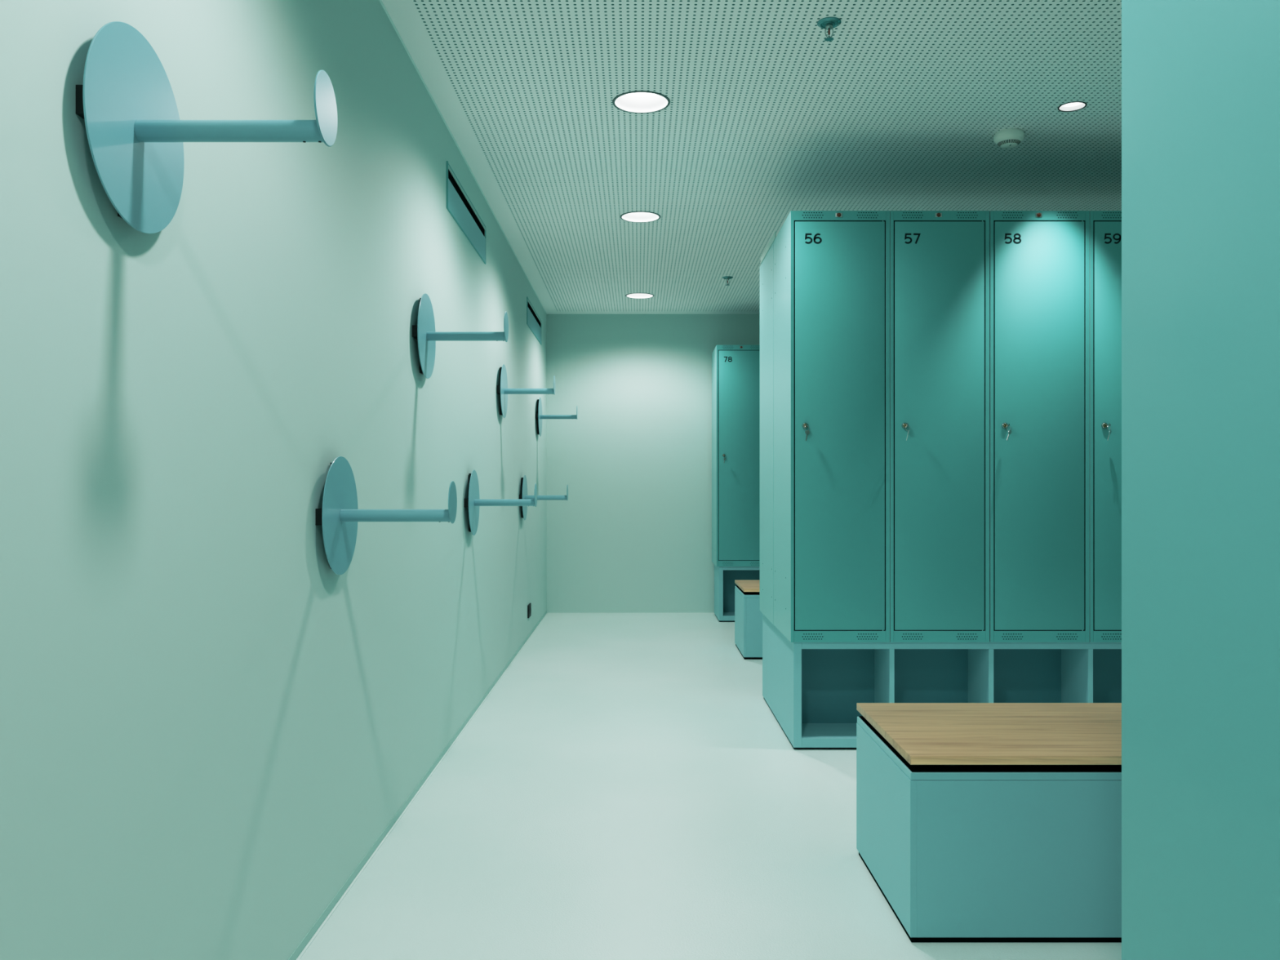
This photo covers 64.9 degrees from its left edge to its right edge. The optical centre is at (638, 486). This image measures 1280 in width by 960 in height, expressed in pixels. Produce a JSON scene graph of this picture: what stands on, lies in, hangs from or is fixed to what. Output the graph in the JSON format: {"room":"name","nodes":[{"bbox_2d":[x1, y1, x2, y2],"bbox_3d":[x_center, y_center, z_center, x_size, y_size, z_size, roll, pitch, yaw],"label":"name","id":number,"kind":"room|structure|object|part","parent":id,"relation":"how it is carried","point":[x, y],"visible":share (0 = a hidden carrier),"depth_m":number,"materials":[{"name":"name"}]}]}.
{"room":"changing room","nodes":[
{"label":"changing room","id":0,"kind":"room"},
{"bbox_2d":[0,0,546,959],"bbox_3d":[-0.858,-0.249,3.582,0.120,2.704,10.603,0,0,0],"label":"wall","id":1,"kind":"structure","parent":0,"point":[207,726],"depth_m":1.99,"materials":[{"name":"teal paint"}]},
{"bbox_2d":[75,21,337,233],"bbox_3d":[-0.639,-0.549,1.556,0.317,0.308,0.308,0,0,0],"label":"coat hook","id":2,"kind":"object","parent":1,"relation":"attached to","point":[135,132],"visible":1,"depth_m":1.54,"materials":[{"name":"teal metal"}]},
{"bbox_3d":[-0.628,-0.549,1.556,0.286,0.033,0.033,0,0,0],"label":"rod","id":3,"kind":"part","parent":2,"relation":"part of","materials":[{"name":"teal metal"}]},
{"bbox_2d":[315,456,457,574],"bbox_3d":[-0.639,0.075,2.617,0.317,0.308,0.308,0,0,0],"label":"coat hook","id":4,"kind":"object","parent":1,"relation":"attached to","point":[340,514],"visible":1,"depth_m":2.60,"materials":[{"name":"teal metal"}]},
{"bbox_3d":[-0.628,0.075,2.617,0.286,0.033,0.033,0,0,0],"label":"rod","id":5,"kind":"part","parent":4,"relation":"part of","materials":[{"name":"teal metal"}]},
{"bbox_2d":[288,610,547,959],"bbox_3d":[-0.797,1.090,3.582,0.002,0.026,10.363,0,0,0],"label":"baseboard","id":6,"kind":"structure","parent":1,"relation":"attached to","point":[305,940],"depth_m":3.16,"materials":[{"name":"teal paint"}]},
{"bbox_2d":[412,293,508,378],"bbox_3d":[-0.639,-0.549,3.680,0.317,0.308,0.308,0,0,0],"label":"coat hook","id":7,"kind":"object","parent":1,"relation":"attached to","point":[424,332],"visible":1,"depth_m":3.67,"materials":[{"name":"teal metal"}]},
{"bbox_3d":[-0.628,-0.549,3.680,0.286,0.033,0.033,0,0,0],"label":"rod","id":8,"kind":"part","parent":7,"relation":"part of","materials":[{"name":"teal metal"}]},
{"bbox_2d":[378,0,546,314],"bbox_3d":[-0.795,-1.499,3.582,0.006,0.004,10.363,0,0,0],"label":"trim","id":9,"kind":"structure","parent":1,"relation":"attached to","point":[380,1],"depth_m":4.13,"materials":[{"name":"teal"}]},
{"bbox_2d":[446,160,485,264],"bbox_3d":[-0.795,-1.256,4.715,0.006,0.195,1.060,0,0,0],"label":"air vent","id":10,"kind":"object","parent":1,"relation":"in","point":[459,205],"visible":1,"depth_m":4.62,"materials":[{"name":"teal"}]},
{"bbox_2d":[463,470,537,535],"bbox_3d":[-0.639,0.075,4.740,0.317,0.308,0.308,0,0,0],"label":"coat hook","id":11,"kind":"object","parent":1,"relation":"attached to","point":[473,502],"visible":1,"depth_m":4.72,"materials":[{"name":"teal metal"}]},
{"bbox_3d":[-0.628,0.075,4.740,0.286,0.033,0.033,0,0,0],"label":"rod","id":12,"kind":"part","parent":11,"relation":"part of","materials":[{"name":"teal metal"}]},
{"bbox_2d":[496,364,555,417],"bbox_3d":[-0.639,-0.549,5.800,0.317,0.308,0.308,0,0,0],"label":"coat hook","id":13,"kind":"object","parent":1,"relation":"attached to","point":[502,389],"visible":1,"depth_m":5.79,"materials":[{"name":"teal metal"}]},
{"bbox_3d":[-0.628,-0.549,5.800,0.286,0.033,0.033,0,0,0],"label":"rod","id":14,"kind":"part","parent":13,"relation":"part of","materials":[{"name":"teal metal"}]},
{"bbox_2d":[527,603,531,617],"bbox_3d":[-0.792,0.902,7.327,0.012,0.092,0.155,0,0,0],"label":"power socket","id":15,"kind":"object","parent":1,"relation":"attached to","point":[529,606],"visible":1,"depth_m":7.29,"materials":[{"name":"black plastic"}]},
{"bbox_2d":[526,297,541,344],"bbox_3d":[-0.795,-1.260,7.730,0.006,0.195,1.060,0,0,0],"label":"air vent","id":16,"kind":"object","parent":1,"relation":"in","point":[533,321],"visible":1,"depth_m":7.63,"materials":[{"name":"teal metal"}]},
{"bbox_2d":[519,475,568,519],"bbox_3d":[-0.639,0.075,6.862,0.317,0.308,0.308,0,0,0],"label":"coat hook","id":17,"kind":"object","parent":1,"relation":"attached to","point":[524,484],"visible":0.94,"depth_m":6.85,"materials":[{"name":"teal metal"}]},
{"bbox_3d":[-0.628,0.075,6.862,0.286,0.033,0.033,0,0,0],"label":"rod","id":18,"kind":"part","parent":17,"relation":"part of","materials":[{"name":"teal metal"}]},
{"bbox_2d":[535,397,577,435],"bbox_3d":[-0.639,-0.549,7.940,0.317,0.308,0.308,0,0,0],"label":"coat hook","id":19,"kind":"object","parent":1,"relation":"attached to","point":[539,416],"visible":1,"depth_m":7.92,"materials":[{"name":"teal metal"}]},
{"bbox_3d":[-0.628,-0.549,7.940,0.286,0.033,0.033,0,0,0],"label":"rod","id":20,"kind":"part","parent":19,"relation":"part of","materials":[{"name":"teal metal"}]},
{"bbox_2d":[546,314,759,610],"bbox_3d":[1.186,-0.249,8.823,3.968,2.704,0.120,0,0,0],"label":"wall","id":21,"kind":"structure","parent":0,"point":[633,531],"depth_m":8.76,"materials":[{"name":"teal paint"}]},
{"bbox_2d":[546,610,714,613],"bbox_3d":[1.187,1.090,8.762,3.966,0.026,0.002,0,0,0],"label":"baseboard","id":22,"kind":"structure","parent":21,"relation":"attached to","point":[548,611],"depth_m":8.76,"materials":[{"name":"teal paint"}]},
{"bbox_2d":[547,613,714,613],"bbox_3d":[1.190,1.100,8.757,3.959,0.006,0.008,0,0,0],"label":"trim","id":23,"kind":"structure","parent":21,"relation":"attached to","point":[548,613],"depth_m":8.75,"materials":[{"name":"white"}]},
{"bbox_2d":[299,613,1121,959],"bbox_3d":[1.186,1.153,3.582,4.208,0.100,10.603,0,0,0],"label":"floor","id":24,"kind":"structure","parent":0,"point":[629,787],"depth_m":3.24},
{"bbox_2d":[714,564,759,622],"bbox_3d":[1.890,0.876,8.455,2.466,0.454,0.520,0,0,0],"label":"base cabinet","id":25,"kind":"object","parent":24,"relation":"on","point":[725,577],"visible":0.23,"depth_m":8.47,"materials":[{"name":"teal"}]},
{"bbox_3d":[0.674,0.871,8.455,0.034,0.442,0.520,0,0,0],"label":"panel","id":26,"kind":"part","parent":25,"relation":"part of","materials":[{"name":"teal metal"}]},
{"bbox_3d":[1.890,1.073,8.455,2.399,0.039,0.519,0,0,0],"label":"panel","id":27,"kind":"part","parent":25,"relation":"part of","materials":[{"name":"teal metal"}]},
{"bbox_2d":[711,345,759,566],"bbox_3d":[0.842,-0.251,8.443,0.415,1.800,0.544,0,0,0],"label":"locker","id":28,"kind":"object","parent":25,"relation":"on","point":[735,369],"visible":0.92,"depth_m":8.18,"materials":[{"name":"teal metal"}]},
{"bbox_3d":[1.890,0.664,8.455,2.399,0.030,0.519,0,0,0],"label":"panel","id":29,"kind":"part","parent":25,"relation":"part of","materials":[{"name":"teal metal"}]},
{"bbox_3d":[1.890,0.866,8.470,2.399,0.373,0.006,0,0,0],"label":"panel","id":30,"kind":"part","parent":25,"relation":"part of","materials":[{"name":"teal metal"}]},
{"bbox_2d":[734,579,762,659],"bbox_3d":[1.673,0.877,6.725,2.000,0.452,0.601,0,0,0],"label":"bench","id":31,"kind":"object","parent":24,"relation":"on","point":[748,615],"visible":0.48,"depth_m":6.43,"materials":[{"name":"teal"}]},
{"bbox_3d":[0.681,0.900,6.725,0.015,0.379,0.600,0,0,0],"label":"panel","id":32,"kind":"part","parent":31,"relation":"part of","materials":[{"name":"teal"}]},
{"bbox_3d":[1.673,0.661,6.725,2.000,0.021,0.600,0,0,0],"label":"wooden seat","id":33,"kind":"part","parent":31,"relation":"part of","materials":[{"name":"brown wood"}]},
{"bbox_3d":[1.681,0.900,6.434,1.985,0.379,0.018,0,0,0],"label":"panel","id":34,"kind":"part","parent":31,"relation":"part of","materials":[{"name":"teal"}]},
{"bbox_2d":[762,613,1121,749],"bbox_3d":[1.883,0.876,4.740,2.466,0.454,1.056,0,0,0],"label":"cubbies","id":35,"kind":"object","parent":24,"relation":"on","point":[813,691],"visible":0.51,"depth_m":4.48,"materials":[{"name":"teal metal"}]},
{"bbox_2d":[760,242,773,624],"bbox_3d":[0.842,-0.251,5.013,0.415,1.800,0.544,0,0,0],"label":"locker","id":36,"kind":"object","parent":35,"relation":"on","point":[766,268],"visible":0.21,"depth_m":4.98,"materials":[{"name":"teal metal"}]},
{"bbox_3d":[0.667,0.871,4.740,0.034,0.442,1.056,0,0,0],"label":"panel","id":37,"kind":"part","parent":35,"relation":"part of","materials":[{"name":"teal metal"}]},
{"bbox_3d":[1.883,1.073,4.740,2.399,0.039,1.055,0,0,0],"label":"panel","id":38,"kind":"part","parent":35,"relation":"part of","materials":[{"name":"teal metal"}]},
{"bbox_2d":[773,210,889,642],"bbox_3d":[0.842,-0.251,4.463,0.415,1.800,0.544,0,0,0],"label":"locker","id":39,"kind":"object","parent":35,"relation":"on","point":[832,268],"visible":0.99,"depth_m":4.20,"materials":[{"name":"teal metal"}]},
{"bbox_2d":[760,231,775,263],"bbox_3d":[0.634,-1.166,4.930,0.005,0.030,0.540,0,0,0],"label":"strip","id":40,"kind":"object","parent":39,"relation":"on","point":[771,241],"visible":1,"depth_m":4.89,"materials":[{"name":"teal metal"}]},
{"bbox_2d":[804,424,809,440],"bbox_3d":[0.698,-0.224,4.162,0.024,0.070,0.031,0,0,0],"label":"key","id":41,"kind":"object","parent":39,"relation":"hanging from","point":[806,432],"visible":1,"depth_m":4.16,"materials":[{"name":"silver metal"}]},
{"bbox_2d":[889,210,989,642],"bbox_3d":[1.258,-0.251,4.463,0.414,1.800,0.544,0,0,0],"label":"locker","id":42,"kind":"object","parent":35,"relation":"on","point":[940,260],"visible":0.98,"depth_m":4.20,"materials":[{"name":"teal metal"}]},
{"bbox_2d":[905,422,909,440],"bbox_3d":[1.111,-0.227,4.162,0.017,0.074,0.029,0,0,25],"label":"key","id":43,"kind":"object","parent":42,"relation":"hanging from","point":[907,424],"visible":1,"depth_m":4.16,"materials":[{"name":"silver metal"}]},
{"bbox_3d":[1.883,0.664,4.740,2.399,0.030,1.055,0,0,0],"label":"panel","id":44,"kind":"part","parent":35,"relation":"part of","materials":[{"name":"teal metal"}]},
{"bbox_3d":[1.883,0.866,4.487,2.399,0.373,0.006,0,0,0],"label":"panel","id":45,"kind":"part","parent":35,"relation":"part of","materials":[{"name":"teal metal"}]},
{"bbox_2d":[989,210,1089,642],"bbox_3d":[1.676,-0.251,4.463,0.414,1.800,0.544,0,0,0],"label":"locker","id":46,"kind":"object","parent":35,"relation":"on","point":[1039,260],"visible":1,"depth_m":4.20,"materials":[{"name":"teal metal"}]},
{"bbox_2d":[1005,423,1011,439],"bbox_3d":[1.528,-0.226,4.163,0.022,0.070,0.030,0,0,34],"label":"key","id":47,"kind":"object","parent":46,"relation":"hanging from","point":[1008,424],"visible":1,"depth_m":4.16,"materials":[{"name":"silver metal"}]},
{"bbox_2d":[1089,210,1121,642],"bbox_3d":[2.091,-0.251,4.463,0.414,1.800,0.544,0,0,0],"label":"locker","id":48,"kind":"object","parent":35,"relation":"on","point":[1105,226],"visible":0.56,"depth_m":4.20,"materials":[{"name":"teal metal"}]},
{"bbox_2d":[1106,423,1111,440],"bbox_3d":[1.944,-0.227,4.162,0.020,0.072,0.030,0,0,29],"label":"key","id":49,"kind":"object","parent":48,"relation":"hanging from","point":[1108,424],"visible":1,"depth_m":4.16,"materials":[{"name":"silver metal"}]},
{"bbox_2d":[856,702,1121,942],"bbox_3d":[1.657,0.877,2.732,2.000,0.452,0.601,0,0,0],"label":"bench","id":50,"kind":"object","parent":24,"relation":"on","point":[976,822],"visible":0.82,"depth_m":2.43,"materials":[{"name":"teal metal"}]},
{"bbox_3d":[0.665,0.900,2.732,0.015,0.379,0.600,0,0,0],"label":"panel","id":51,"kind":"part","parent":50,"relation":"part of","materials":[{"name":"teal metal"}]},
{"bbox_3d":[1.657,0.661,2.732,2.000,0.021,0.600,0,0,0],"label":"wooden seat","id":52,"kind":"part","parent":50,"relation":"part of","materials":[{"name":"brown wood"}]},
{"bbox_3d":[1.665,0.900,2.441,1.985,0.379,0.018,0,0,0],"label":"panel","id":53,"kind":"part","parent":50,"relation":"part of","materials":[{"name":"teal metal"}]},
{"bbox_3d":[1.883,0.876,1.059,2.466,0.454,0.508,0,0,0],"label":"base cabinet","id":54,"kind":"object","parent":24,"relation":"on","visible":0},
{"bbox_2d":[1121,0,1279,959],"bbox_3d":[0.843,-0.251,1.062,0.414,1.800,0.544,0,0,0],"label":"locker","id":55,"kind":"object","parent":54,"relation":"on","point":[1201,78],"visible":1,"depth_m":1.14,"materials":[{"name":"teal metal"}]},
{"bbox_2d":[382,0,1121,314],"bbox_3d":[1.186,-1.501,3.582,3.968,0.001,10.363,0,0,0],"label":"ceiling","id":56,"kind":"structure","parent":0,"point":[766,117],"depth_m":4.10,"materials":[{"name":"metal"}]},
{"bbox_2d":[625,293,653,298],"bbox_3d":[0.012,-1.527,7.910,0.226,0.060,0.226,0,0,0],"label":"recessed light","id":57,"kind":"object","parent":56,"relation":"in","point":[635,295],"visible":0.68,"depth_m":7.99,"materials":[{"name":"grey"}]},
{"bbox_2d":[620,211,660,222],"bbox_3d":[0.012,-1.527,5.600,0.226,0.060,0.226,0,0,0],"label":"recessed light","id":58,"kind":"object","parent":56,"relation":"in","point":[633,216],"visible":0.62,"depth_m":5.68,"materials":[{"name":"grey"}]},
{"bbox_2d":[612,90,670,113],"bbox_3d":[0.012,-1.527,3.930,0.226,0.060,0.226,0,0,0],"label":"recessed light","id":59,"kind":"object","parent":56,"relation":"in","point":[637,101],"visible":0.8,"depth_m":4.00,"materials":[{"name":"grey"}]},
{"bbox_2d":[626,92,656,97],"bbox_3d":[0.012,-1.555,3.930,0.174,0.001,0.174,0,0,0],"label":"diffuser","id":60,"kind":"object","parent":59,"relation":"attached to","point":[638,94],"depth_m":3.99,"materials":[{"name":"white plastic"}]},
{"bbox_2d":[722,275,733,285],"bbox_3d":[0.641,-1.473,7.220,0.076,0.056,0.076,0,0,0],"label":"sprinkler","id":61,"kind":"object","parent":56,"relation":"attached to","point":[726,277],"visible":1,"depth_m":7.21,"materials":[{"name":"teal metal"}]},
{"bbox_2d":[817,17,840,41],"bbox_3d":[0.617,-1.473,3.255,0.076,0.056,0.076,0,0,0],"label":"sprinkler","id":62,"kind":"object","parent":56,"relation":"attached to","point":[827,23],"visible":1,"depth_m":3.25,"materials":[{"name":"teal metal"}]},
{"bbox_2d":[993,128,1024,148],"bbox_3d":[1.572,-1.471,4.270,0.122,0.059,0.122,0,0,0],"label":"smoke detector","id":63,"kind":"object","parent":56,"relation":"attached to","point":[1008,138],"visible":1,"depth_m":4.23,"materials":[{"name":"white plastic"}]},
{"bbox_2d":[1057,101,1087,111],"bbox_3d":[1.713,-1.508,3.975,0.107,0.018,0.107,0,0,0],"label":"recessed light","id":64,"kind":"object","parent":56,"relation":"in","point":[1075,105],"visible":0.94,"depth_m":4.00,"materials":[{"name":"white"}]},
{"bbox_2d":[1062,102,1082,106],"bbox_3d":[1.713,-1.516,3.975,0.090,0.001,0.090,0,0,0],"label":"diffuser","id":65,"kind":"object","parent":64,"relation":"attached to","point":[1070,104],"depth_m":4.00,"materials":[{"name":"white plastic"}]}
]}

